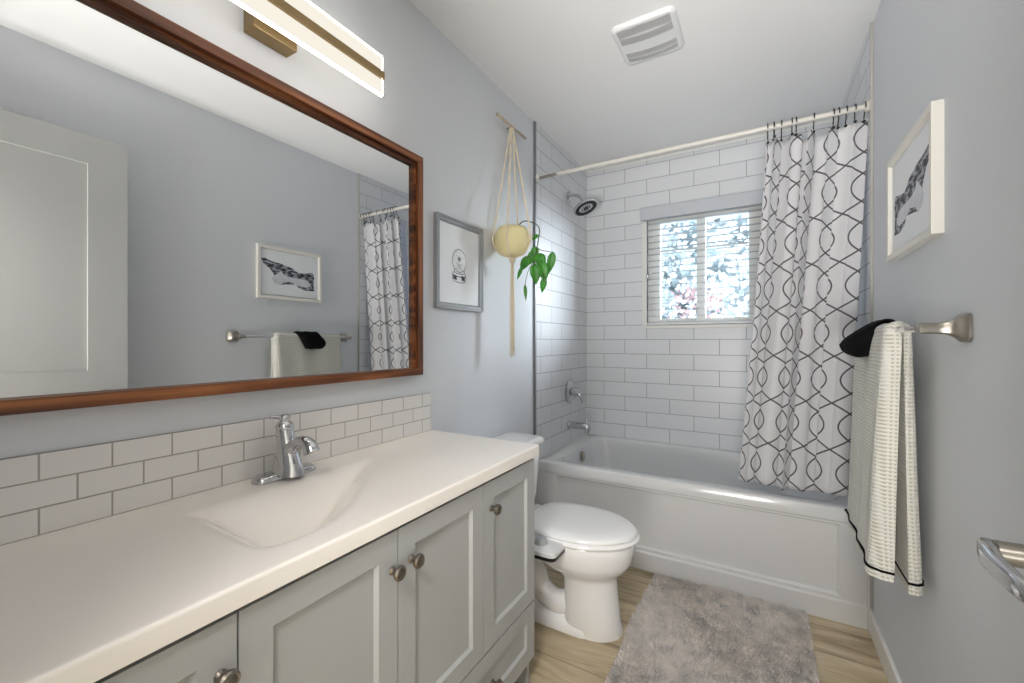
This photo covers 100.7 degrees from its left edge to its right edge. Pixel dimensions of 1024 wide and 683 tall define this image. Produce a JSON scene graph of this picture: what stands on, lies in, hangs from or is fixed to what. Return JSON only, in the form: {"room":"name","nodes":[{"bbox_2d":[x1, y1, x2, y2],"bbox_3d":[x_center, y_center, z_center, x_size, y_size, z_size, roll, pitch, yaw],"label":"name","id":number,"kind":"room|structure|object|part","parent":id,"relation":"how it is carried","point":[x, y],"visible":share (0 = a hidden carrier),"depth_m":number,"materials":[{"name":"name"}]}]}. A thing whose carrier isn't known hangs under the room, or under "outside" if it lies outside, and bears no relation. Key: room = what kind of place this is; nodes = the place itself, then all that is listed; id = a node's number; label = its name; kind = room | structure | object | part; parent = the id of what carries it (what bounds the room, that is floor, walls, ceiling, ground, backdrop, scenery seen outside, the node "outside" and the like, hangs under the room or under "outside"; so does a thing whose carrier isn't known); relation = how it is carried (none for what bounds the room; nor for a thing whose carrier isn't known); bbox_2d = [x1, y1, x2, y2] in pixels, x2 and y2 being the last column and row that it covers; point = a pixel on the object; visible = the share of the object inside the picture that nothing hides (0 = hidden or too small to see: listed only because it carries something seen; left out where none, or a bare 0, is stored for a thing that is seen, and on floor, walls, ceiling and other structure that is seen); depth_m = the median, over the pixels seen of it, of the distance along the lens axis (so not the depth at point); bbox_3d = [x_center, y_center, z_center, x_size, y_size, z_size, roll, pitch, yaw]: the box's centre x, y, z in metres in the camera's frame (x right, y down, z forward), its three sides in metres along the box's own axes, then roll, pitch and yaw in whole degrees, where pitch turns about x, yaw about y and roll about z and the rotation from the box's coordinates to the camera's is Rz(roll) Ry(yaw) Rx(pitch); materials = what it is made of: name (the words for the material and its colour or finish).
{"room":"bathroom","nodes":[
{"label":"bathroom","id":0,"kind":"room"},
{"bbox_2d":[0,0,586,504],"bbox_3d":[-0.247,-0.056,1.934,0.129,2.438,3.207,0,0,30],"label":"wall","id":1,"kind":"structure","parent":0,"point":[436,103],"depth_m":1.79,"materials":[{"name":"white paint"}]},
{"bbox_2d":[0,0,422,415],"bbox_3d":[-0.667,-0.285,1.072,0.036,0.820,1.254,0,0,30],"label":"wall mirror","id":2,"kind":"object","parent":1,"relation":"attached to","point":[179,218],"visible":1,"depth_m":0.95,"materials":[{"name":"brown wood"}]},
{"bbox_3d":[-0.667,0.112,1.072,0.036,0.026,1.254,0,0,30],"label":"rail","id":3,"kind":"part","parent":2,"relation":"part of","materials":[{"name":"brown wood"}]},
{"bbox_3d":[-0.667,-0.682,1.072,0.036,0.026,1.254,0,0,30],"label":"rail","id":4,"kind":"part","parent":2,"relation":"part of","materials":[{"name":"brown wood"}]},
{"bbox_3d":[-0.357,-0.285,1.601,0.036,0.768,0.026,0,0,30],"label":"rail","id":5,"kind":"part","parent":2,"relation":"part of","materials":[{"name":"brown wood"}]},
{"bbox_2d":[0,393,430,545],"bbox_3d":[-0.650,0.277,1.128,0.009,0.148,1.288,0,0,30],"label":"backsplash","id":6,"kind":"structure","parent":1,"relation":"attached to","point":[44,492],"depth_m":0.93,"materials":[{"name":"tile"}]},
{"bbox_2d":[231,0,384,96],"bbox_3d":[-0.610,-0.845,1.101,0.105,0.127,0.635,0,0,30],"label":"vanity light","id":7,"kind":"object","parent":1,"relation":"attached to","point":[280,25],"visible":1,"depth_m":1.14,"materials":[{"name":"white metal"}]},
{"bbox_3d":[-0.634,-0.844,1.117,0.048,0.115,0.115,0,0,30],"label":"plate","id":8,"kind":"part","parent":7,"relation":"part of","materials":[{"name":"brown metal"}]},
{"bbox_2d":[433,211,482,311],"bbox_3d":[-0.225,-0.329,1.843,0.020,0.384,0.328,0,0,30],"label":"framed picture","id":9,"kind":"object","parent":1,"relation":"attached to","point":[457,244],"visible":1,"depth_m":1.81,"materials":[{"name":"white"}]},
{"bbox_2d":[491,112,531,357],"bbox_3d":[0.043,-0.518,2.122,0.198,1.192,0.356,0,0,30],"label":"macrame hanger","id":10,"kind":"object","parent":1,"relation":"attached to","point":[511,128],"visible":0.92,"depth_m":2.05,"materials":[{"name":"beige fabric"}]},
{"bbox_3d":[-0.024,-0.752,2.097,0.090,0.707,0.158,0,0,30],"label":"cord","id":11,"kind":"part","parent":10,"relation":"part of","materials":[{"name":"beige fabric"}]},
{"bbox_3d":[-0.006,-0.752,2.070,0.027,0.707,0.232,0,0,6],"label":"cord","id":12,"kind":"part","parent":10,"relation":"part of","materials":[{"name":"beige fabric"}]},
{"bbox_3d":[0.020,-0.752,2.126,0.042,0.707,0.147,0,0,1],"label":"cord","id":13,"kind":"part","parent":10,"relation":"part of","materials":[{"name":"beige fabric"}]},
{"bbox_3d":[0.042,-0.752,2.098,0.174,0.707,0.122,0,0,30],"label":"cord","id":14,"kind":"part","parent":10,"relation":"part of","materials":[{"name":"beige fabric"}]},
{"bbox_2d":[495,220,555,299],"bbox_3d":[0.052,-0.395,2.076,0.280,0.389,0.172,0,0,-22],"label":"potted plant","id":15,"kind":"object","parent":10,"relation":"hanging from","point":[518,235],"visible":0.99,"depth_m":2.05,"materials":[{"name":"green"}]},
{"bbox_3d":[0.108,-0.423,2.075,0.189,0.333,0.048,0,0,1],"label":"stem","id":16,"kind":"part","parent":15,"relation":"part of","materials":[{"name":"green plant"}]},
{"bbox_2d":[533,121,535,434],"bbox_3d":[0.133,-0.291,2.460,0.012,1.967,0.013,0,0,30],"label":"trim","id":17,"kind":"structure","parent":1,"relation":"attached to","point":[534,122],"depth_m":2.45,"materials":[{"name":"silver metal"}]},
{"bbox_2d":[565,380,582,403],"bbox_3d":[0.434,0.340,2.875,0.093,0.160,0.160,0,0,30],"label":"shower valve","id":18,"kind":"object","parent":1,"relation":"attached to","point":[571,390],"visible":1,"depth_m":2.86,"materials":[{"name":"silver metal"}]},
{"bbox_3d":[0.442,0.364,2.871,0.075,0.108,0.060,0,0,30],"label":"lever","id":19,"kind":"part","parent":18,"relation":"part of","materials":[{"name":"silver metal"}]},
{"bbox_2d":[567,419,590,432],"bbox_3d":[0.454,0.562,2.852,0.150,0.091,0.062,0,0,30],"label":"tub spout","id":20,"kind":"object","parent":1,"relation":"attached to","point":[571,424],"visible":1,"depth_m":2.83,"materials":[{"name":"silver metal"}]},
{"bbox_2d":[567,191,597,215],"bbox_3d":[0.464,-0.932,2.813,0.207,0.172,0.169,0,0,30],"label":"shower head","id":21,"kind":"object","parent":1,"relation":"attached to","point":[586,206],"visible":1,"depth_m":2.80,"materials":[{"name":"silver metal"}]},
{"bbox_3d":[0.437,-0.958,2.848,0.118,0.077,0.026,0,0,37],"label":"shower arm","id":22,"kind":"part","parent":21,"relation":"part of","materials":[{"name":"silver metal"}]},
{"bbox_2d":[536,99,869,182],"bbox_3d":[0.797,-0.954,2.098,1.505,0.048,0.048,0,0,30],"label":"curtain rod","id":23,"kind":"object","parent":1,"relation":"attached to","point":[859,107],"visible":1,"depth_m":1.99,"materials":[{"name":"grey metal"}]},
{"bbox_2d":[790,117,793,135],"bbox_3d":[1.221,-0.936,1.849,0.012,0.078,0.042,0,0,30],"label":"curtain hook","id":24,"kind":"object","parent":23,"relation":"hanging from","point":[792,133],"visible":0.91,"depth_m":1.85,"materials":[{"name":"grey metal"}]},
{"bbox_2d":[738,118,867,495],"bbox_3d":[1.260,-0.125,1.864,0.475,1.580,0.105,0,0,30],"label":"shower curtain","id":25,"kind":"object","parent":23,"relation":"hanging from","point":[796,435],"visible":1,"depth_m":1.86,"materials":[{"name":"fabric"}]},
{"bbox_2d":[836,107,839,128],"bbox_3d":[1.366,-0.936,1.773,0.012,0.078,0.056,0,0,30],"label":"curtain hook","id":26,"kind":"object","parent":23,"relation":"hanging from","point":[837,127],"visible":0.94,"depth_m":1.79,"materials":[{"name":"grey metal"}]},
{"bbox_2d":[844,105,847,126],"bbox_3d":[1.387,-0.936,1.758,0.012,0.078,0.052,0,0,30],"label":"curtain hook","id":27,"kind":"object","parent":23,"relation":"hanging from","point":[845,125],"visible":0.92,"depth_m":1.77,"materials":[{"name":"grey metal"}]},
{"bbox_2d":[854,103,856,122],"bbox_3d":[1.408,-0.936,1.740,0.012,0.078,0.042,0,0,30],"label":"curtain hook","id":28,"kind":"object","parent":23,"relation":"hanging from","point":[855,105],"visible":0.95,"depth_m":1.74,"materials":[{"name":"grey metal"}]},
{"bbox_2d":[862,101,866,122],"bbox_3d":[1.436,-0.936,1.725,0.012,0.078,0.045,0,0,30],"label":"curtain hook","id":29,"kind":"object","parent":23,"relation":"hanging from","point":[865,102],"visible":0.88,"depth_m":1.73,"materials":[{"name":"grey metal"}]},
{"bbox_2d":[495,224,529,256],"bbox_3d":[0.002,-0.482,2.057,0.172,0.135,0.172,0,0,30],"label":"pot","id":30,"kind":"object","parent":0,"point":[518,235],"depth_m":1.99,"materials":[{"name":"beige"}]},
{"bbox_2d":[408,0,880,170],"bbox_3d":[0.112,-1.315,0.756,3.700,0.080,4.917,0,0,30],"label":"ceiling","id":31,"kind":"structure","parent":0,"point":[740,65],"depth_m":1.95,"materials":[{"name":"white paint"}]},
{"bbox_2d":[611,6,683,64],"bbox_3d":[0.571,-1.264,1.775,0.252,0.022,0.260,0,0,30],"label":"exhaust fan","id":32,"kind":"object","parent":31,"relation":"attached to","point":[657,33],"visible":1,"depth_m":1.74,"materials":[{"name":"white plastic"}]},
{"bbox_2d":[616,13,670,39],"bbox_3d":[0.523,-1.255,1.692,0.206,0.004,0.043,0,0,30],"label":"grille","id":33,"kind":"object","parent":32,"relation":"attached to","point":[649,22],"depth_m":1.69,"materials":[{"name":"grey plastic"}]},
{"bbox_2d":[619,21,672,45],"bbox_3d":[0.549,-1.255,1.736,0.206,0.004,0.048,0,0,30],"label":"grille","id":34,"kind":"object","parent":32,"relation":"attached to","point":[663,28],"depth_m":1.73,"materials":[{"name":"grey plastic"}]},
{"bbox_2d":[626,37,676,57],"bbox_3d":[0.597,-1.255,1.819,0.206,0.004,0.041,0,0,30],"label":"grille","id":35,"kind":"object","parent":32,"relation":"attached to","point":[657,46],"depth_m":1.82,"materials":[{"name":"grey plastic"}]},
{"bbox_2d":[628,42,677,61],"bbox_3d":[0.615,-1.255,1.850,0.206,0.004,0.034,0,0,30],"label":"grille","id":36,"kind":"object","parent":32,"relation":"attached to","point":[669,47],"depth_m":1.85,"materials":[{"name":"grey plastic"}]},
{"bbox_2d":[515,562,887,682],"bbox_3d":[0.082,1.193,0.704,3.700,0.060,4.797,0,0,30],"label":"floor","id":37,"kind":"structure","parent":0,"point":[845,653],"depth_m":1.59,"materials":[{"name":"wood"}]},
{"bbox_2d":[94,458,533,682],"bbox_3d":[-0.435,0.774,1.002,0.503,0.778,1.266,0,0,30],"label":"vanity cabinet","id":38,"kind":"object","parent":37,"relation":"on","point":[446,594],"visible":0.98,"depth_m":0.91,"materials":[{"name":"grey paint"}]},
{"bbox_3d":[-0.491,0.633,0.488,0.020,0.473,0.318,0,0,30],"label":"door","id":39,"kind":"part","parent":38,"relation":"part of","materials":[{"name":"grey paint"}]},
{"bbox_3d":[-0.401,0.473,0.593,0.030,0.031,0.031,0,0,30],"label":"knob","id":40,"kind":"part","parent":38,"relation":"part of","materials":[{"name":"silver metal"}]},
{"bbox_2d":[0,430,538,682],"bbox_3d":[-0.444,0.400,1.008,0.486,0.097,1.290,0,0,30],"label":"countertop","id":41,"kind":"structure","parent":38,"relation":"on","point":[85,602],"depth_m":0.71,"materials":[{"name":"stone"}]},
{"bbox_2d":[251,414,319,485],"bbox_3d":[-0.550,0.270,1.082,0.164,0.162,0.166,0,0,30],"label":"faucet","id":42,"kind":"object","parent":41,"relation":"on","point":[287,462],"visible":1,"depth_m":1.07,"materials":[{"name":"silver metal"}]},
{"bbox_3d":[-0.598,0.208,1.101,0.045,0.038,0.059,0,0,30],"label":"lever","id":43,"kind":"part","parent":42,"relation":"part of","materials":[{"name":"silver metal"}]},
{"bbox_3d":[-0.592,0.342,1.106,0.051,0.018,0.166,0,0,30],"label":"plate","id":44,"kind":"part","parent":42,"relation":"part of","materials":[{"name":"silver metal"}]},
{"bbox_3d":[-0.539,0.274,1.075,0.138,0.073,0.040,0,0,30],"label":"spout","id":45,"kind":"part","parent":42,"relation":"part of","materials":[{"name":"silver metal"}]},
{"bbox_3d":[-0.330,0.633,0.764,0.020,0.473,0.315,0,0,30],"label":"door","id":46,"kind":"part","parent":38,"relation":"part of","materials":[{"name":"grey paint"}]},
{"bbox_3d":[-0.236,0.475,0.873,0.030,0.031,0.031,0,0,30],"label":"knob","id":47,"kind":"part","parent":38,"relation":"part of","materials":[{"name":"silver metal"}]},
{"bbox_3d":[-0.208,0.475,0.922,0.030,0.031,0.031,0,0,30],"label":"knob","id":48,"kind":"part","parent":38,"relation":"part of","materials":[{"name":"silver metal"}]},
{"bbox_3d":[-0.168,0.633,1.040,0.020,0.473,0.319,0,0,30],"label":"door","id":49,"kind":"part","parent":38,"relation":"part of","materials":[{"name":"grey paint"}]},
{"bbox_3d":[-0.046,0.473,1.198,0.030,0.031,0.031,0,0,30],"label":"knob","id":50,"kind":"part","parent":38,"relation":"part of","materials":[{"name":"silver metal"}]},
{"bbox_3d":[-0.091,0.968,1.171,0.020,0.187,0.624,0,0,30],"label":"drawer","id":51,"kind":"part","parent":38,"relation":"part of","materials":[{"name":"grey paint"}]},
{"bbox_3d":[-0.043,0.971,1.202,0.030,0.031,0.031,0,0,30],"label":"knob","id":52,"kind":"part","parent":38,"relation":"part of","materials":[{"name":"silver metal"}]},
{"bbox_3d":[-0.009,0.633,1.310,0.020,0.473,0.302,0,0,30],"label":"door","id":53,"kind":"part","parent":38,"relation":"part of","materials":[{"name":"grey paint"}]},
{"bbox_2d":[493,432,639,642],"bbox_3d":[0.167,0.812,1.795,0.716,0.703,0.491,0,0,30],"label":"toilet","id":54,"kind":"object","parent":37,"relation":"on","point":[590,546],"visible":0.59,"depth_m":1.65,"materials":[{"name":"white ceramic"}]},
{"bbox_3d":[-0.034,0.479,1.946,0.217,0.038,0.434,0,0,30],"label":"tank lid","id":55,"kind":"part","parent":54,"relation":"part of","materials":[{"name":"white ceramic"}]},
{"bbox_3d":[-0.036,0.642,1.948,0.195,0.288,0.406,0,0,30],"label":"tank","id":56,"kind":"part","parent":54,"relation":"part of","materials":[{"name":"white ceramic"}]},
{"bbox_3d":[0.090,0.776,1.630,0.218,0.026,0.127,0,0,30],"label":"bidet panel","id":57,"kind":"part","parent":54,"relation":"part of","materials":[{"name":"white plastic"}]},
{"bbox_3d":[0.286,0.747,1.759,0.458,0.022,0.358,0,0,30],"label":"lid","id":58,"kind":"part","parent":54,"relation":"part of","materials":[{"name":"white ceramic"}]},
{"bbox_3d":[0.287,0.770,1.758,0.472,0.015,0.374,0,0,30],"label":"seat","id":59,"kind":"part","parent":54,"relation":"part of","materials":[{"name":"white plastic"}]},
{"bbox_2d":[537,434,866,629],"bbox_3d":[0.997,0.927,2.446,1.498,0.472,0.826,0,0,30],"label":"bathtub","id":60,"kind":"object","parent":37,"relation":"on","point":[692,515],"visible":0.66,"depth_m":2.03,"materials":[{"name":"white ceramic"}]},
{"bbox_3d":[0.470,0.759,2.808,0.018,0.068,0.068,0,0,30],"label":"overflow plate","id":61,"kind":"part","parent":60,"relation":"part of","materials":[{"name":"silver metal"}]},
{"bbox_2d":[538,434,848,522],"bbox_3d":[0.997,0.873,2.446,1.498,0.364,0.824,0,0,30],"label":"basin","id":62,"kind":"object","parent":60,"relation":"in","point":[639,481],"depth_m":2.28,"materials":[{"name":"white ceramic"}]},
{"bbox_2d":[605,572,819,682],"bbox_3d":[0.671,1.147,1.424,0.648,0.031,1.248,0,0,30],"label":"bath rug","id":63,"kind":"object","parent":37,"relation":"on","point":[680,631],"visible":1,"depth_m":1.63,"materials":[{"name":"grey fabric"}]},
{"bbox_2d":[587,120,837,451],"bbox_3d":[1.239,-0.056,2.852,1.524,2.438,0.120,0,0,30],"label":"wall","id":64,"kind":"structure","parent":0,"point":[681,386],"depth_m":2.94,"materials":[{"name":"tile"}]},
{"bbox_2d":[642,206,761,328],"bbox_3d":[1.265,-0.493,2.809,0.768,0.807,0.097,0,0,30],"label":"window","id":65,"kind":"structure","parent":64,"relation":"in","point":[654,303],"depth_m":2.84,"materials":[{"name":"white"}]},
{"bbox_3d":[1.249,-0.504,2.782,0.768,0.785,0.030,0,0,30],"label":"casing","id":66,"kind":"part","parent":65,"relation":"part of","materials":[{"name":"white"}]},
{"bbox_3d":[1.252,-0.101,2.788,0.748,0.022,0.047,0,0,30],"label":"sill","id":67,"kind":"part","parent":65,"relation":"part of","materials":[{"name":"white wood"}]},
{"bbox_2d":[640,189,762,324],"bbox_3d":[1.236,-0.516,2.764,0.772,0.805,0.089,0,0,30],"label":"window blind","id":68,"kind":"object","parent":65,"relation":"attached to","point":[754,198],"visible":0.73,"depth_m":2.75,"materials":[{"name":"grey plastic"}]},
{"bbox_3d":[1.057,-0.477,2.861,0.002,0.700,0.002,0,0,30],"label":"ladder cord","id":69,"kind":"part","parent":68,"relation":"part of","materials":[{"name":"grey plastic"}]},
{"bbox_3d":[1.244,-0.121,2.775,0.700,0.015,0.052,0,0,30],"label":"rail","id":70,"kind":"part","parent":68,"relation":"part of","materials":[{"name":"white plastic"}]},
{"bbox_2d":[586,118,837,172],"bbox_3d":[1.207,-1.268,2.798,1.506,0.014,0.006,0,0,30],"label":"trim","id":71,"kind":"structure","parent":64,"relation":"attached to","point":[835,119],"depth_m":2.73,"materials":[{"name":"white metal"}]},
{"bbox_2d":[839,0,1023,682],"bbox_3d":[1.163,-0.056,1.107,0.129,2.438,3.207,0,0,30],"label":"wall","id":72,"kind":"structure","parent":0,"point":[965,626],"depth_m":0.96,"materials":[{"name":"white paint"}]},
{"bbox_2d":[867,573,872,630],"bbox_3d":[1.445,0.913,1.712,0.016,0.500,0.034,0,0,30],"label":"trim","id":73,"kind":"structure","parent":72,"relation":"attached to","point":[868,575],"depth_m":1.70,"materials":[{"name":"white"}]},
{"bbox_2d":[870,22,873,608],"bbox_3d":[1.437,-0.103,1.695,0.011,2.343,0.008,0,0,30],"label":"trim","id":74,"kind":"structure","parent":72,"relation":"attached to","point":[871,23],"depth_m":1.69,"materials":[{"name":"grey"}]},
{"bbox_2d":[869,611,901,682],"bbox_3d":[0.883,1.121,0.752,0.014,0.085,2.190,0,0,30],"label":"baseboard","id":75,"kind":"structure","parent":72,"relation":"attached to","point":[892,675],"depth_m":1.51,"materials":[{"name":"white wood"}]},
{"bbox_2d":[854,313,972,341],"bbox_3d":[1.148,-0.030,1.271,0.080,0.062,0.817,0,0,30],"label":"towel bar","id":76,"kind":"object","parent":72,"relation":"attached to","point":[960,328],"visible":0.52,"depth_m":0.93,"materials":[{"name":"silver metal"}]},
{"bbox_2d":[844,321,923,595],"bbox_3d":[1.145,0.304,1.337,0.121,0.718,0.492,0,0,30],"label":"bath towel","id":77,"kind":"object","parent":76,"relation":"hanging from","point":[882,510],"visible":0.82,"depth_m":1.15,"materials":[{"name":"white fabric"}]},
{"bbox_2d":[839,319,894,357],"bbox_3d":[1.124,-0.009,1.336,0.133,0.119,0.162,0,0,30],"label":"cloth","id":78,"kind":"object","parent":77,"relation":"on","point":[858,343],"visible":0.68,"depth_m":1.31,"materials":[{"name":"black fabric"}]},
{"bbox_2d":[887,99,943,261],"bbox_3d":[1.158,-0.431,1.230,0.024,0.328,0.430,0,0,30],"label":"framed picture","id":79,"kind":"object","parent":72,"relation":"attached to","point":[915,171],"visible":1,"depth_m":1.17,"materials":[{"name":"white wood"}]},
{"bbox_2d":[894,143,928,235],"bbox_3d":[1.149,-0.426,1.220,0.001,0.175,0.356,0,0,30],"label":"print","id":80,"kind":"object","parent":79,"relation":"attached to","point":[918,173],"depth_m":1.22},
{"bbox_2d":[977,537,1023,602],"bbox_3d":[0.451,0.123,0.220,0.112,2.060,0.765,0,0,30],"label":"door handle","id":81,"kind":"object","parent":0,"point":[999,558],"depth_m":0.48,"materials":[{"name":"grey metal"}]},
{"bbox_3d":[0.599,0.249,0.488,0.058,0.066,0.066,0,0,30],"label":"handle","id":82,"kind":"part","parent":81,"relation":"part of","materials":[{"name":"silver metal"}]},
{"label":"outside","id":83,"kind":"structure","parent":0,"visible":0},
{"bbox_3d":[2.957,1.343,5.312,14.000,0.240,5.843,0,0,30],"label":"ground","id":84,"kind":"structure","parent":83,"visible":0},
{"bbox_2d":[662,214,748,318],"bbox_3d":[3.010,-0.837,5.600,6.200,4.600,1.294,0,0,30],"label":"window glass","id":85,"kind":"object","parent":84,"relation":"on","point":[676,302],"visible":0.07,"depth_m":5.50,"materials":[{"name":"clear glass"}]}
]}

